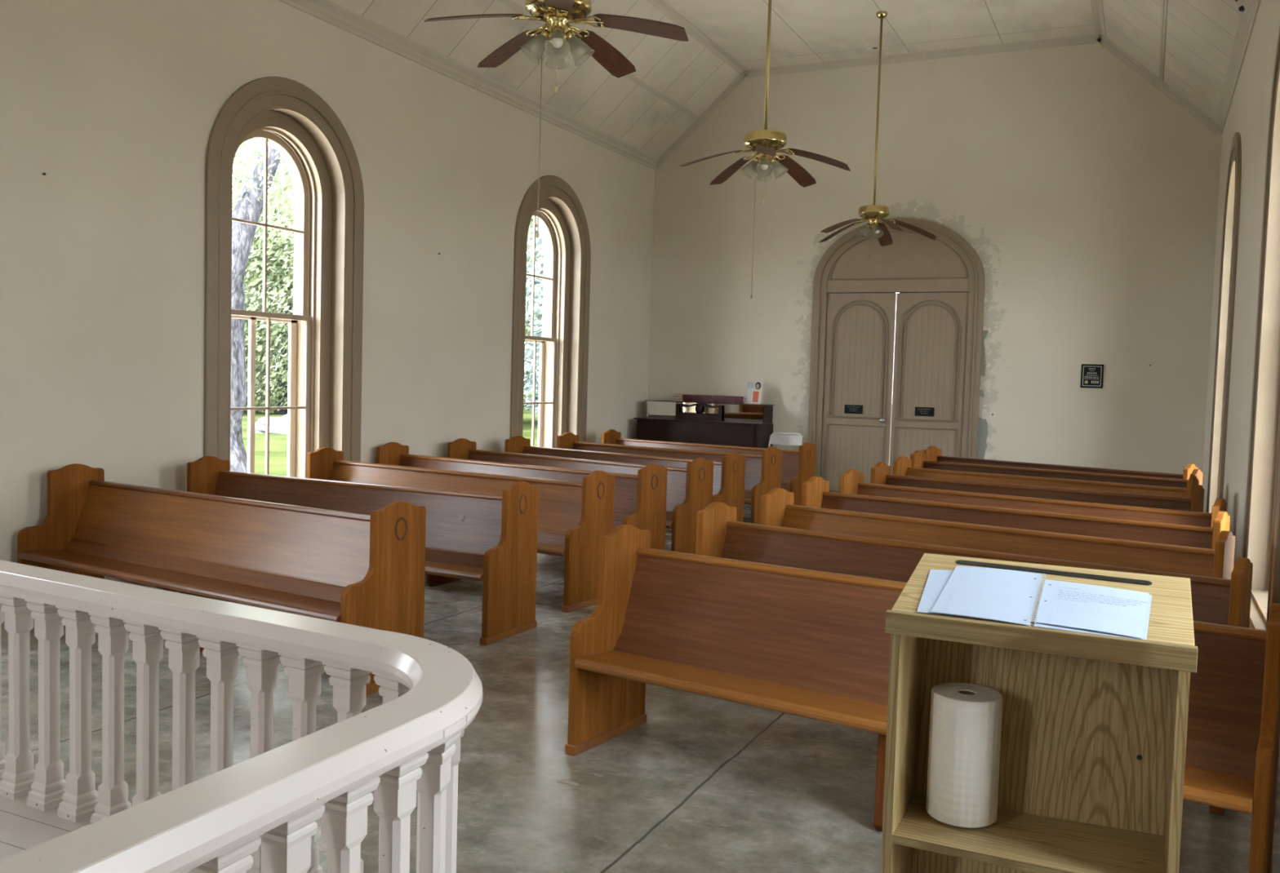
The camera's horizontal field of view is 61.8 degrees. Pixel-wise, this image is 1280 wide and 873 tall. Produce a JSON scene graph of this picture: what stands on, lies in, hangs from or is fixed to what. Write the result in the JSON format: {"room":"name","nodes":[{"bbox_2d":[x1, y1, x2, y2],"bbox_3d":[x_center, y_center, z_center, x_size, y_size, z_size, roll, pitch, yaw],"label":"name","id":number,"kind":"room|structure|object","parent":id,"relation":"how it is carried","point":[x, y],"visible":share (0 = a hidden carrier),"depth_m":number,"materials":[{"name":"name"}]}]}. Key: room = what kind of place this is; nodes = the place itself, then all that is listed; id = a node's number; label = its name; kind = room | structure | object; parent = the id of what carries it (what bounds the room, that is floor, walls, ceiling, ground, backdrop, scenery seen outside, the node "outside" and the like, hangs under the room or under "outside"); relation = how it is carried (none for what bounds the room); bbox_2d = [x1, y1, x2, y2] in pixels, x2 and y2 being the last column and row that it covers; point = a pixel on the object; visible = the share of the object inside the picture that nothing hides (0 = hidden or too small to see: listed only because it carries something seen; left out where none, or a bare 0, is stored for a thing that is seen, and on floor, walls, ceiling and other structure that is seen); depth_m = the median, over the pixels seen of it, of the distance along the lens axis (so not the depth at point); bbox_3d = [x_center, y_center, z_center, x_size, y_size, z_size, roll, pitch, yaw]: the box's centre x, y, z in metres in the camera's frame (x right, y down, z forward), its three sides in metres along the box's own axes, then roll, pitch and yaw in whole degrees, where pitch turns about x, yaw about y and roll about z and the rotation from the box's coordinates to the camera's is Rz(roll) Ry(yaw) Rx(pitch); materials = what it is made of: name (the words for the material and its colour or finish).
{"room":"house of worship","nodes":[
{"label":"house of worship","id":0,"kind":"room"},
{"bbox_2d":[0,0,654,587],"bbox_3d":[-3.659,-1.046,7.433,0.450,4.830,17.370,3,4,25],"label":"wall","id":1,"kind":"structure","parent":0,"point":[118,103],"depth_m":7.75,"materials":[{"name":"paint"}]},
{"bbox_2d":[203,76,364,478],"bbox_3d":[-3.007,-1.114,8.727,0.500,3.490,1.860,3,4,25],"label":"window","id":2,"kind":"structure","parent":1,"relation":"in","point":[324,406],"depth_m":9.11,"materials":[{"name":"beige paint"}]},
{"bbox_2d":[278,0,659,169],"bbox_3d":[-3.349,-3.439,7.185,0.085,0.143,16.770,3,4,25],"label":"trim","id":3,"kind":"structure","parent":1,"relation":"attached to","point":[326,11],"depth_m":10.45,"materials":[{"name":"paint"}]},
{"bbox_2d":[510,175,591,448],"bbox_3d":[-1.198,-1.274,12.542,0.500,3.490,1.860,3,4,25],"label":"window","id":4,"kind":"structure","parent":1,"relation":"in","point":[562,225],"depth_m":12.97,"materials":[{"name":"beige paint"}]},
{"bbox_2d":[328,0,739,158],"bbox_3d":[-2.841,-4.025,6.920,1.370,1.257,17.370,3,4,25],"label":"ceiling","id":5,"kind":"structure","parent":0,"point":[688,73],"depth_m":11.88,"materials":[{"name":"white wood"}]},
{"bbox_2d":[0,503,1279,872],"bbox_3d":[-0.400,1.397,5.991,7.810,0.300,17.370,3,4,25],"label":"floor","id":6,"kind":"structure","parent":0,"point":[707,784],"depth_m":4.30,"materials":[{"name":"concrete"}]},
{"bbox_2d":[0,795,91,861],"bbox_3d":[-2.548,1.329,1.700,3.480,0.190,3.987,3,4,25],"label":"platform","id":7,"kind":"object","parent":6,"relation":"on","point":[23,827],"visible":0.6,"depth_m":3.21,"materials":[{"name":"paint"}]},
{"bbox_2d":[0,560,482,872],"bbox_3d":[-1.482,0.883,1.970,2.401,0.730,5.296,1,3,-16],"label":"rail","id":8,"kind":"object","parent":7,"relation":"on","point":[259,814],"visible":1,"depth_m":2.69,"materials":[{"name":"paint"}]},
{"bbox_2d":[17,463,426,696],"bbox_3d":[-2.468,0.718,6.035,2.859,0.933,0.568,4,4,31],"label":"pew","id":9,"kind":"object","parent":6,"relation":"on","point":[365,571],"visible":0.85,"depth_m":5.93,"materials":[{"name":"brown wood"}]},
{"bbox_2d":[163,456,538,645],"bbox_3d":[-1.967,0.677,7.036,2.692,0.933,0.568,3,4,26],"label":"pew","id":10,"kind":"object","parent":6,"relation":"on","point":[491,540],"visible":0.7,"depth_m":6.71,"materials":[{"name":"brown wood"}]},
{"bbox_2d":[457,514,464,521],"bbox_3d":[-1.131,0.514,6.762,0.047,0.046,0.017,3,4,26],"label":"knob","id":11,"kind":"object","parent":10,"relation":"attached to","point":[460,517],"depth_m":6.76,"materials":[{"name":"beige"}]},
{"bbox_2d":[306,447,614,613],"bbox_3d":[-1.510,0.631,8.087,2.784,0.933,0.568,4,4,32],"label":"pew","id":12,"kind":"object","parent":6,"relation":"on","point":[573,517],"visible":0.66,"depth_m":7.64,"materials":[{"name":"brown wood"}]},
{"bbox_2d":[376,442,667,550],"bbox_3d":[-1.143,0.598,8.887,2.897,0.933,0.568,4,4,34],"label":"pew","id":13,"kind":"object","parent":6,"relation":"on","point":[640,500],"visible":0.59,"depth_m":8.38,"materials":[{"name":"brown wood"}]},
{"bbox_2d":[556,779,579,786],"bbox_3d":[-0.277,1.350,4.175,0.095,0.002,0.038,3,4,30],"label":"flake","id":14,"kind":"object","parent":6,"relation":"on","point":[563,781],"visible":1,"depth_m":4.17,"materials":[{"name":"beige"}]},
{"bbox_2d":[447,438,713,554],"bbox_3d":[-0.699,0.566,9.691,2.875,0.933,0.568,4,4,37],"label":"pew","id":15,"kind":"object","parent":6,"relation":"on","point":[690,489],"visible":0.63,"depth_m":9.08,"materials":[{"name":"brown wood"}]},
{"bbox_2d":[504,435,745,522],"bbox_3d":[-0.290,0.533,10.491,2.727,0.933,0.568,4,4,36],"label":"pew","id":16,"kind":"object","parent":6,"relation":"on","point":[728,486],"visible":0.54,"depth_m":10.19,"materials":[{"name":"brown wood"}]},
{"bbox_2d":[556,432,782,524],"bbox_3d":[0.185,0.492,11.470,2.694,0.933,0.568,4,4,35],"label":"pew","id":17,"kind":"object","parent":6,"relation":"on","point":[762,474],"visible":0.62,"depth_m":10.96,"materials":[{"name":"brown wood"}]},
{"bbox_2d":[633,400,774,448],"bbox_3d":[0.847,0.187,14.219,1.770,1.276,0.670,3,4,25],"label":"upright piano","id":18,"kind":"object","parent":6,"relation":"on","point":[746,425],"visible":0.54,"depth_m":13.98,"materials":[{"name":"brown wood"}]},
{"bbox_2d":[672,399,683,401],"bbox_3d":[0.547,-0.492,14.486,0.138,0.032,0.200,3,4,25],"label":"book","id":19,"kind":"object","parent":18,"relation":"on","point":[674,400],"visible":0.67,"depth_m":14.40,"materials":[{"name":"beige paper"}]},
{"bbox_2d":[673,396,682,399],"bbox_3d":[0.548,-0.525,14.494,0.138,0.032,0.200,3,4,25],"label":"book","id":20,"kind":"object","parent":19,"relation":"on","point":[674,397],"visible":0.68,"depth_m":14.40,"materials":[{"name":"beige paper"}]},
{"bbox_2d":[673,394,682,396],"bbox_3d":[0.554,-0.557,14.491,0.138,0.032,0.200,3,4,25],"label":"book","id":21,"kind":"object","parent":20,"relation":"on","point":[674,395],"visible":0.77,"depth_m":14.41,"materials":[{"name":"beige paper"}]},
{"bbox_2d":[683,399,693,402],"bbox_3d":[0.684,-0.485,14.435,0.138,0.032,0.200,3,3,25],"label":"book","id":22,"kind":"object","parent":18,"relation":"on","point":[684,400],"visible":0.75,"depth_m":14.34,"materials":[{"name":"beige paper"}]},
{"bbox_2d":[682,396,692,399],"bbox_3d":[0.679,-0.517,14.423,0.138,0.032,0.200,3,4,26],"label":"book","id":23,"kind":"object","parent":22,"relation":"on","point":[683,397],"visible":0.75,"depth_m":14.33,"materials":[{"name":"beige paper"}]},
{"bbox_2d":[682,394,693,397],"bbox_3d":[0.676,-0.549,14.411,0.138,0.032,0.200,3,4,26],"label":"book","id":24,"kind":"object","parent":23,"relation":"on","point":[683,395],"visible":0.93,"depth_m":14.32,"materials":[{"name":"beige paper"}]},
{"bbox_2d":[693,400,702,402],"bbox_3d":[0.815,-0.478,14.369,0.138,0.032,0.200,3,4,25],"label":"book","id":25,"kind":"object","parent":18,"relation":"on","point":[694,401],"visible":0.74,"depth_m":14.28,"materials":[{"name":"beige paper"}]},
{"bbox_2d":[692,397,702,399],"bbox_3d":[0.808,-0.510,14.361,0.138,0.032,0.200,3,4,25],"label":"book","id":26,"kind":"object","parent":25,"relation":"on","point":[693,398],"visible":0.79,"depth_m":14.27,"materials":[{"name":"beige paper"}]},
{"bbox_2d":[693,395,702,397],"bbox_3d":[0.811,-0.542,14.358,0.138,0.032,0.200,3,3,25],"label":"book","id":27,"kind":"object","parent":26,"relation":"on","point":[694,396],"visible":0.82,"depth_m":14.27,"materials":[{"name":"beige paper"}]},
{"bbox_2d":[646,401,763,422],"bbox_3d":[0.844,-0.330,14.152,1.650,0.222,0.029,3,4,25],"label":"mirror","id":28,"kind":"object","parent":18,"relation":"on","point":[745,413],"depth_m":14.07,"materials":[{"name":"grey mirror"}]},
{"bbox_2d":[702,400,713,403],"bbox_3d":[0.941,-0.470,14.292,0.138,0.032,0.200,3,3,25],"label":"book","id":29,"kind":"object","parent":18,"relation":"on","point":[704,401],"visible":0.79,"depth_m":14.20,"materials":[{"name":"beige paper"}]},
{"bbox_2d":[702,397,712,400],"bbox_3d":[0.943,-0.502,14.296,0.138,0.032,0.200,3,4,25],"label":"book","id":30,"kind":"object","parent":29,"relation":"on","point":[704,398],"visible":0.73,"depth_m":14.20,"materials":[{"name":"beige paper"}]},
{"bbox_2d":[702,395,713,398],"bbox_3d":[0.941,-0.534,14.284,0.138,0.032,0.200,3,4,25],"label":"book","id":31,"kind":"object","parent":30,"relation":"on","point":[704,396],"visible":0.94,"depth_m":14.20,"materials":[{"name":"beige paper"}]},
{"bbox_2d":[713,400,724,403],"bbox_3d":[1.075,-0.464,14.248,0.138,0.032,0.200,3,3,24],"label":"book","id":32,"kind":"object","parent":18,"relation":"on","point":[714,402],"visible":0.81,"depth_m":14.16,"materials":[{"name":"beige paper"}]},
{"bbox_2d":[712,398,724,400],"bbox_3d":[1.070,-0.495,14.227,0.138,0.032,0.200,3,4,25],"label":"book","id":33,"kind":"object","parent":32,"relation":"on","point":[713,399],"visible":0.79,"depth_m":14.13,"materials":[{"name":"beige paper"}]},
{"bbox_2d":[713,395,724,398],"bbox_3d":[1.079,-0.528,14.242,0.138,0.032,0.200,3,4,25],"label":"book","id":34,"kind":"object","parent":33,"relation":"on","point":[714,397],"visible":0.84,"depth_m":14.15,"materials":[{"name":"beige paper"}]},
{"bbox_2d":[724,400,733,404],"bbox_3d":[1.211,-0.456,14.186,0.138,0.032,0.200,3,4,25],"label":"book","id":35,"kind":"object","parent":18,"relation":"on","point":[725,402],"visible":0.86,"depth_m":14.09,"materials":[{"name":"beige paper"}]},
{"bbox_2d":[723,398,733,401],"bbox_3d":[1.212,-0.489,14.188,0.138,0.032,0.200,3,4,26],"label":"book","id":36,"kind":"object","parent":35,"relation":"on","point":[725,399],"visible":0.7,"depth_m":14.10,"materials":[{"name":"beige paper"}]},
{"bbox_2d":[723,395,735,399],"bbox_3d":[1.207,-0.520,14.170,0.138,0.032,0.200,3,3,24],"label":"book","id":37,"kind":"object","parent":36,"relation":"on","point":[724,397],"visible":0.91,"depth_m":14.08,"materials":[{"name":"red paper"}]},
{"bbox_2d":[733,401,745,404],"bbox_3d":[1.341,-0.450,14.130,0.138,0.032,0.200,3,4,26],"label":"book","id":38,"kind":"object","parent":18,"relation":"on","point":[735,402],"visible":0.74,"depth_m":14.04,"materials":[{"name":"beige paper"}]},
{"bbox_2d":[733,399,745,401],"bbox_3d":[1.332,-0.481,14.109,0.138,0.032,0.200,3,4,26],"label":"book","id":39,"kind":"object","parent":38,"relation":"on","point":[734,400],"visible":0.91,"depth_m":14.03,"materials":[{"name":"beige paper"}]},
{"bbox_2d":[733,396,745,399],"bbox_3d":[1.335,-0.513,14.111,0.138,0.032,0.200,3,4,26],"label":"book","id":40,"kind":"object","parent":39,"relation":"on","point":[735,397],"visible":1,"depth_m":14.02,"materials":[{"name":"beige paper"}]},
{"bbox_2d":[744,381,762,404],"bbox_3d":[1.496,-0.575,14.051,0.226,0.297,0.100,3,4,25],"label":"brochure","id":41,"kind":"object","parent":18,"relation":"on","point":[753,394],"visible":1,"depth_m":14.03,"materials":[{"name":"grey paper"}]},
{"bbox_2d":[601,429,816,506],"bbox_3d":[0.675,0.454,12.421,2.717,0.933,0.568,4,4,35],"label":"pew","id":42,"kind":"object","parent":6,"relation":"on","point":[797,467],"visible":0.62,"depth_m":11.92,"materials":[{"name":"brown wood"}]},
{"bbox_2d":[768,432,802,447],"bbox_3d":[1.827,0.416,13.708,0.453,0.921,0.448,3,4,25],"label":"folding chair","id":43,"kind":"object","parent":6,"relation":"on","point":[775,438],"visible":0.33,"depth_m":13.78,"materials":[{"name":"white plastic"}]},
{"bbox_2d":[564,524,1279,872],"bbox_3d":[0.906,0.928,3.994,2.541,0.933,0.568,4,4,33],"label":"pew","id":44,"kind":"object","parent":6,"relation":"on","point":[811,644],"visible":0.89,"depth_m":4.26,"materials":[{"name":"brown wood"}]},
{"bbox_2d":[695,502,1253,815],"bbox_3d":[1.349,0.888,4.955,2.519,0.933,0.568,4,4,35],"label":"pew","id":45,"kind":"object","parent":6,"relation":"on","point":[1224,602],"visible":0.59,"depth_m":5.30,"materials":[{"name":"brown wood"}]},
{"bbox_2d":[760,488,1235,579],"bbox_3d":[1.758,0.853,5.798,2.493,0.933,0.568,4,4,36],"label":"pew","id":46,"kind":"object","parent":6,"relation":"on","point":[777,508],"visible":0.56,"depth_m":5.81,"materials":[{"name":"brown wood"}]},
{"bbox_2d":[800,476,1230,549],"bbox_3d":[2.170,0.817,6.655,2.556,0.933,0.568,4,4,36],"label":"pew","id":47,"kind":"object","parent":6,"relation":"on","point":[815,493],"visible":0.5,"depth_m":6.69,"materials":[{"name":"brown wood"}]},
{"bbox_2d":[839,469,1226,528],"bbox_3d":[2.566,0.787,7.399,2.552,0.933,0.568,4,4,36],"label":"pew","id":48,"kind":"object","parent":6,"relation":"on","point":[851,482],"visible":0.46,"depth_m":7.46,"materials":[{"name":"brown wood"}]},
{"bbox_2d":[870,462,1204,512],"bbox_3d":[2.946,0.750,8.271,2.439,0.933,0.568,4,4,34],"label":"pew","id":49,"kind":"object","parent":6,"relation":"on","point":[880,474],"visible":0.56,"depth_m":8.32,"materials":[{"name":"brown wood"}]},
{"bbox_2d":[880,553,1197,872],"bbox_3d":[0.887,0.899,2.428,0.608,1.165,0.408,3,4,25],"label":"lectern","id":50,"kind":"object","parent":6,"relation":"on","point":[1094,733],"visible":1,"depth_m":2.42,"materials":[{"name":"brown wood"}]},
{"bbox_2d":[916,569,972,617],"bbox_3d":[0.721,0.353,2.450,0.150,0.059,0.286,3,4,25],"label":"loose sheet","id":51,"kind":"object","parent":50,"relation":"on","point":[937,580],"visible":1,"depth_m":2.46,"materials":[{"name":"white paper"}]},
{"bbox_2d":[925,682,1003,828],"bbox_3d":[0.748,0.732,2.469,0.158,0.288,0.158,3,4,25],"label":"paper towel roll","id":52,"kind":"object","parent":50,"relation":"on","point":[965,732],"visible":1,"depth_m":2.40,"materials":[{"name":"white paper"}]},
{"bbox_2d":[892,795,1164,872],"bbox_3d":[0.865,0.899,2.381,0.546,0.034,0.268,3,4,25],"label":"shelf","id":53,"kind":"object","parent":50,"relation":"attached to","point":[1028,837],"depth_m":2.36,"materials":[{"name":"brown wood"}]},
{"bbox_2d":[930,565,1151,640],"bbox_3d":[0.893,0.359,2.369,0.436,0.070,0.303,3,4,25],"label":"notebook","id":54,"kind":"object","parent":50,"relation":"on","point":[1007,596],"visible":1,"depth_m":2.34,"materials":[{"name":"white paper"}]},
{"bbox_2d":[893,456,1199,498],"bbox_3d":[3.333,0.714,9.108,2.455,0.933,0.568,4,4,35],"label":"pew","id":55,"kind":"object","parent":6,"relation":"on","point":[902,465],"visible":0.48,"depth_m":9.21,"materials":[{"name":"brown wood"}]},
{"bbox_2d":[910,450,1202,488],"bbox_3d":[3.754,0.677,9.988,2.581,0.933,0.568,4,4,37],"label":"pew","id":56,"kind":"object","parent":6,"relation":"on","point":[919,459],"visible":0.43,"depth_m":10.10,"materials":[{"name":"brown wood"}]},
{"bbox_2d":[923,446,1198,479],"bbox_3d":[4.062,0.646,10.706,2.630,0.933,0.568,4,4,41],"label":"pew","id":57,"kind":"object","parent":6,"relation":"on","point":[934,454],"visible":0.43,"depth_m":10.82,"materials":[{"name":"brown wood"}]},
{"bbox_2d":[662,0,1094,69],"bbox_3d":[-0.236,-4.481,5.666,4.360,0.120,17.370,3,4,25],"label":"ceiling","id":58,"kind":"structure","parent":0,"point":[802,32],"depth_m":12.18,"materials":[{"name":"white wood"}]},
{"bbox_2d":[424,0,688,238],"bbox_3d":[-0.380,-2.726,5.528,1.323,3.377,1.301,3,4,25],"label":"ceiling fan","id":59,"kind":"object","parent":58,"relation":"hanging from","point":[557,15],"visible":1,"depth_m":5.51,"materials":[{"name":"brown wood"}]},
{"bbox_2d":[680,0,850,298],"bbox_3d":[1.053,-2.822,8.492,1.278,3.432,1.329,3,4,25],"label":"ceiling fan","id":60,"kind":"object","parent":58,"relation":"hanging from","point":[766,143],"visible":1,"depth_m":8.49,"materials":[{"name":"brown wood"}]},
{"bbox_2d":[865,44,884,50],"bbox_3d":[2.864,-4.737,13.029,0.200,0.008,0.140,3,4,25],"label":"plate","id":61,"kind":"object","parent":58,"relation":"attached to","point":[873,47],"visible":1,"depth_m":13.02,"materials":[{"name":"grey plastic"}]},
{"bbox_2d":[819,11,936,257],"bbox_3d":[2.654,-3.341,11.919,1.330,2.684,1.272,3,4,25],"label":"ceiling fan","id":62,"kind":"object","parent":58,"relation":"hanging from","point":[873,213],"visible":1,"depth_m":11.85,"materials":[{"name":"gold metal"}]},
{"bbox_2d":[647,43,1222,474],"bbox_3d":[3.335,-1.760,13.540,6.910,5.980,0.300,3,4,25],"label":"wall","id":63,"kind":"structure","parent":0,"point":[1085,196],"depth_m":12.85,"materials":[{"name":"paint"}]},
{"bbox_2d":[497,0,699,119],"bbox_3d":[-2.794,-3.984,6.900,0.050,0.046,16.770,3,4,25],"label":"trim","id":64,"kind":"structure","parent":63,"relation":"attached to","point":[503,2],"depth_m":12.76,"materials":[{"name":"paint"}]},
{"bbox_2d":[644,0,748,74],"bbox_3d":[-2.200,-4.504,6.597,0.125,0.050,16.770,3,4,25],"label":"trim","id":65,"kind":"structure","parent":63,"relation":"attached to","point":[663,7],"depth_m":12.65,"materials":[{"name":"paint"}]},
{"bbox_2d":[807,217,984,493],"bbox_3d":[3.198,-0.902,13.491,2.130,3.665,0.170,3,4,25],"label":"door","id":66,"kind":"structure","parent":63,"relation":"in","point":[935,288],"depth_m":13.46,"materials":[{"name":"beige paint"}]},
{"bbox_2d":[844,404,862,414],"bbox_3d":[2.738,-0.348,13.707,0.236,0.112,0.007,3,4,25],"label":"door sign","id":67,"kind":"object","parent":66,"relation":"attached to","point":[849,409],"visible":1,"depth_m":13.71,"materials":[{"name":"black"}]},
{"bbox_2d":[915,407,934,417],"bbox_3d":[3.547,-0.309,13.326,0.236,0.112,0.007,3,4,25],"label":"door sign","id":68,"kind":"object","parent":66,"relation":"attached to","point":[919,411],"visible":1,"depth_m":13.32,"materials":[{"name":"black"}]},
{"bbox_2d":[655,34,1219,168],"bbox_3d":[3.331,-4.130,13.257,6.910,1.217,0.035,3,4,25],"label":"trim","id":69,"kind":"structure","parent":63,"relation":"attached to","point":[1115,50],"depth_m":12.96,"materials":[{"name":"paint"}]},
{"bbox_2d":[982,409,986,419],"bbox_3d":[4.192,-0.272,13.021,0.052,0.120,0.016,3,4,25],"label":"switch plate","id":70,"kind":"object","parent":63,"relation":"attached to","point":[984,411],"visible":1,"depth_m":13.02,"materials":[{"name":"grey plastic"}]},
{"bbox_2d":[989,409,995,419],"bbox_3d":[4.281,-0.267,12.979,0.076,0.120,0.016,3,4,25],"label":"switch plate","id":71,"kind":"object","parent":63,"relation":"attached to","point":[992,412],"visible":1,"depth_m":12.98,"materials":[{"name":"grey plastic"}]},
{"bbox_2d":[1080,364,1103,388],"bbox_3d":[5.279,-0.705,12.485,0.242,0.276,0.020,3,4,25],"label":"wall plaque","id":72,"kind":"object","parent":63,"relation":"attached to","point":[1091,375],"visible":1,"depth_m":12.48,"materials":[{"name":"black metal"}]},
{"bbox_2d":[1089,0,1106,37],"bbox_3d":[1.724,-4.288,4.745,0.125,0.050,16.770,3,4,25],"label":"trim","id":73,"kind":"structure","parent":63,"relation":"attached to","point":[1097,9],"depth_m":11.69,"materials":[{"name":"paint"}]},
{"bbox_2d":[1158,0,1167,81],"bbox_3d":[2.291,-3.704,4.501,0.050,0.046,16.770,3,4,25],"label":"trim","id":74,"kind":"structure","parent":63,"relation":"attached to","point":[1164,2],"depth_m":10.59,"materials":[{"name":"paint"}]},
{"bbox_2d":[1102,0,1244,120],"bbox_3d":[2.340,-3.740,4.476,1.380,1.257,17.370,3,4,25],"label":"ceiling","id":75,"kind":"structure","parent":0,"point":[1200,34],"depth_m":10.51,"materials":[{"name":"white wood"}]},
{"bbox_2d":[1235,0,1244,11],"bbox_3d":[4.635,-3.356,8.274,0.204,0.080,0.079,-1,4,-37],"label":"bracket","id":76,"kind":"object","parent":75,"relation":"attached to","point":[1241,8],"visible":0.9,"depth_m":8.30,"materials":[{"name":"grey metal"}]},
{"bbox_2d":[1202,0,1279,755],"bbox_3d":[2.989,-0.680,4.297,0.450,4.830,17.370,3,4,25],"label":"wall","id":77,"kind":"structure","parent":0,"point":[1248,115],"depth_m":7.85,"materials":[{"name":"paint"}]},
{"bbox_2d":[1206,132,1241,513],"bbox_3d":[5.387,-0.912,9.435,0.500,3.490,1.860,3,4,25],"label":"window","id":78,"kind":"structure","parent":77,"relation":"in","point":[1233,194],"depth_m":10.02,"materials":[{"name":"beige paint"}]},
{"bbox_2d":[1213,0,1261,134],"bbox_3d":[2.817,-3.100,4.277,0.085,0.143,16.770,3,4,25],"label":"trim","id":79,"kind":"structure","parent":77,"relation":"attached to","point":[1247,18],"depth_m":9.36,"materials":[{"name":"paint"}]},
{"bbox_2d":[1242,25,1279,630],"bbox_3d":[3.578,-0.752,5.620,0.500,3.490,1.860,3,4,25],"label":"window","id":80,"kind":"structure","parent":77,"relation":"in","point":[1261,533],"depth_m":6.28,"materials":[{"name":"beige paint"}]},
{"label":"outside","id":81,"kind":"structure","parent":0,"visible":0},
{"bbox_2d":[241,384,892,476],"bbox_3d":[-2.913,0.543,29.090,150.000,0.500,170.000,3,4,25],"label":"lawn","id":82,"kind":"structure","parent":81,"point":[277,442],"depth_m":28.32,"materials":[{"name":"green plant"}]},
{"bbox_2d":[231,163,288,388],"bbox_3d":[-20.620,-7.338,49.424,8.903,11.979,9.034,2,3,6],"label":"leafy tree","id":83,"kind":"object","parent":82,"relation":"on","point":[240,178],"visible":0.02,"depth_m":49.64,"materials":[{"name":"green plant"}]},
{"bbox_2d":[230,137,294,472],"bbox_3d":[-5.846,-2.532,17.174,4.646,7.007,7.082,1,3,-16],"label":"oak tree","id":84,"kind":"object","parent":82,"relation":"on","point":[249,206],"visible":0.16,"depth_m":15.66,"materials":[{"name":"grey plant"}]},
{"bbox_2d":[231,169,294,414],"bbox_3d":[-14.999,-5.978,45.112,8.963,10.216,8.861,3,4,25],"label":"leafy tree","id":85,"kind":"object","parent":82,"relation":"on","point":[279,270],"visible":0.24,"depth_m":43.16,"materials":[{"name":"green plant"}]},
{"bbox_2d":[232,137,293,399],"bbox_3d":[-22.643,-10.614,61.280,11.294,17.228,11.114,3,4,25],"label":"leafy tree","id":86,"kind":"object","parent":82,"relation":"on","point":[257,153],"visible":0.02,"depth_m":59.18,"materials":[{"name":"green plant"}]},
{"bbox_2d":[254,422,287,434],"bbox_3d":[-10.999,-0.279,32.224,1.574,0.350,1.054,3,4,25],"label":"boulder","id":87,"kind":"object","parent":82,"relation":"on","point":[277,428],"visible":0.62,"depth_m":31.85,"materials":[{"name":"stone"}]},
{"bbox_2d":[254,413,287,426],"bbox_3d":[-11.642,-0.543,34.955,2.856,0.585,1.634,3,4,25],"label":"boulder","id":88,"kind":"object","parent":82,"relation":"on","point":[261,421],"visible":0.12,"depth_m":34.44,"materials":[{"name":"stone"}]},
{"bbox_2d":[523,217,543,415],"bbox_3d":[-2.241,-6.410,42.856,8.618,12.009,8.494,3,3,22],"label":"leafy tree","id":89,"kind":"object","parent":82,"relation":"on","point":[527,328],"visible":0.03,"depth_m":41.55,"materials":[{"name":"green plant"}]},
{"bbox_2d":[523,227,543,421],"bbox_3d":[-1.116,-4.436,33.588,5.854,9.134,5.741,3,4,25],"label":"leafy tree","id":90,"kind":"object","parent":82,"relation":"on","point":[528,364],"visible":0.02,"depth_m":33.06,"materials":[{"name":"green plant"}]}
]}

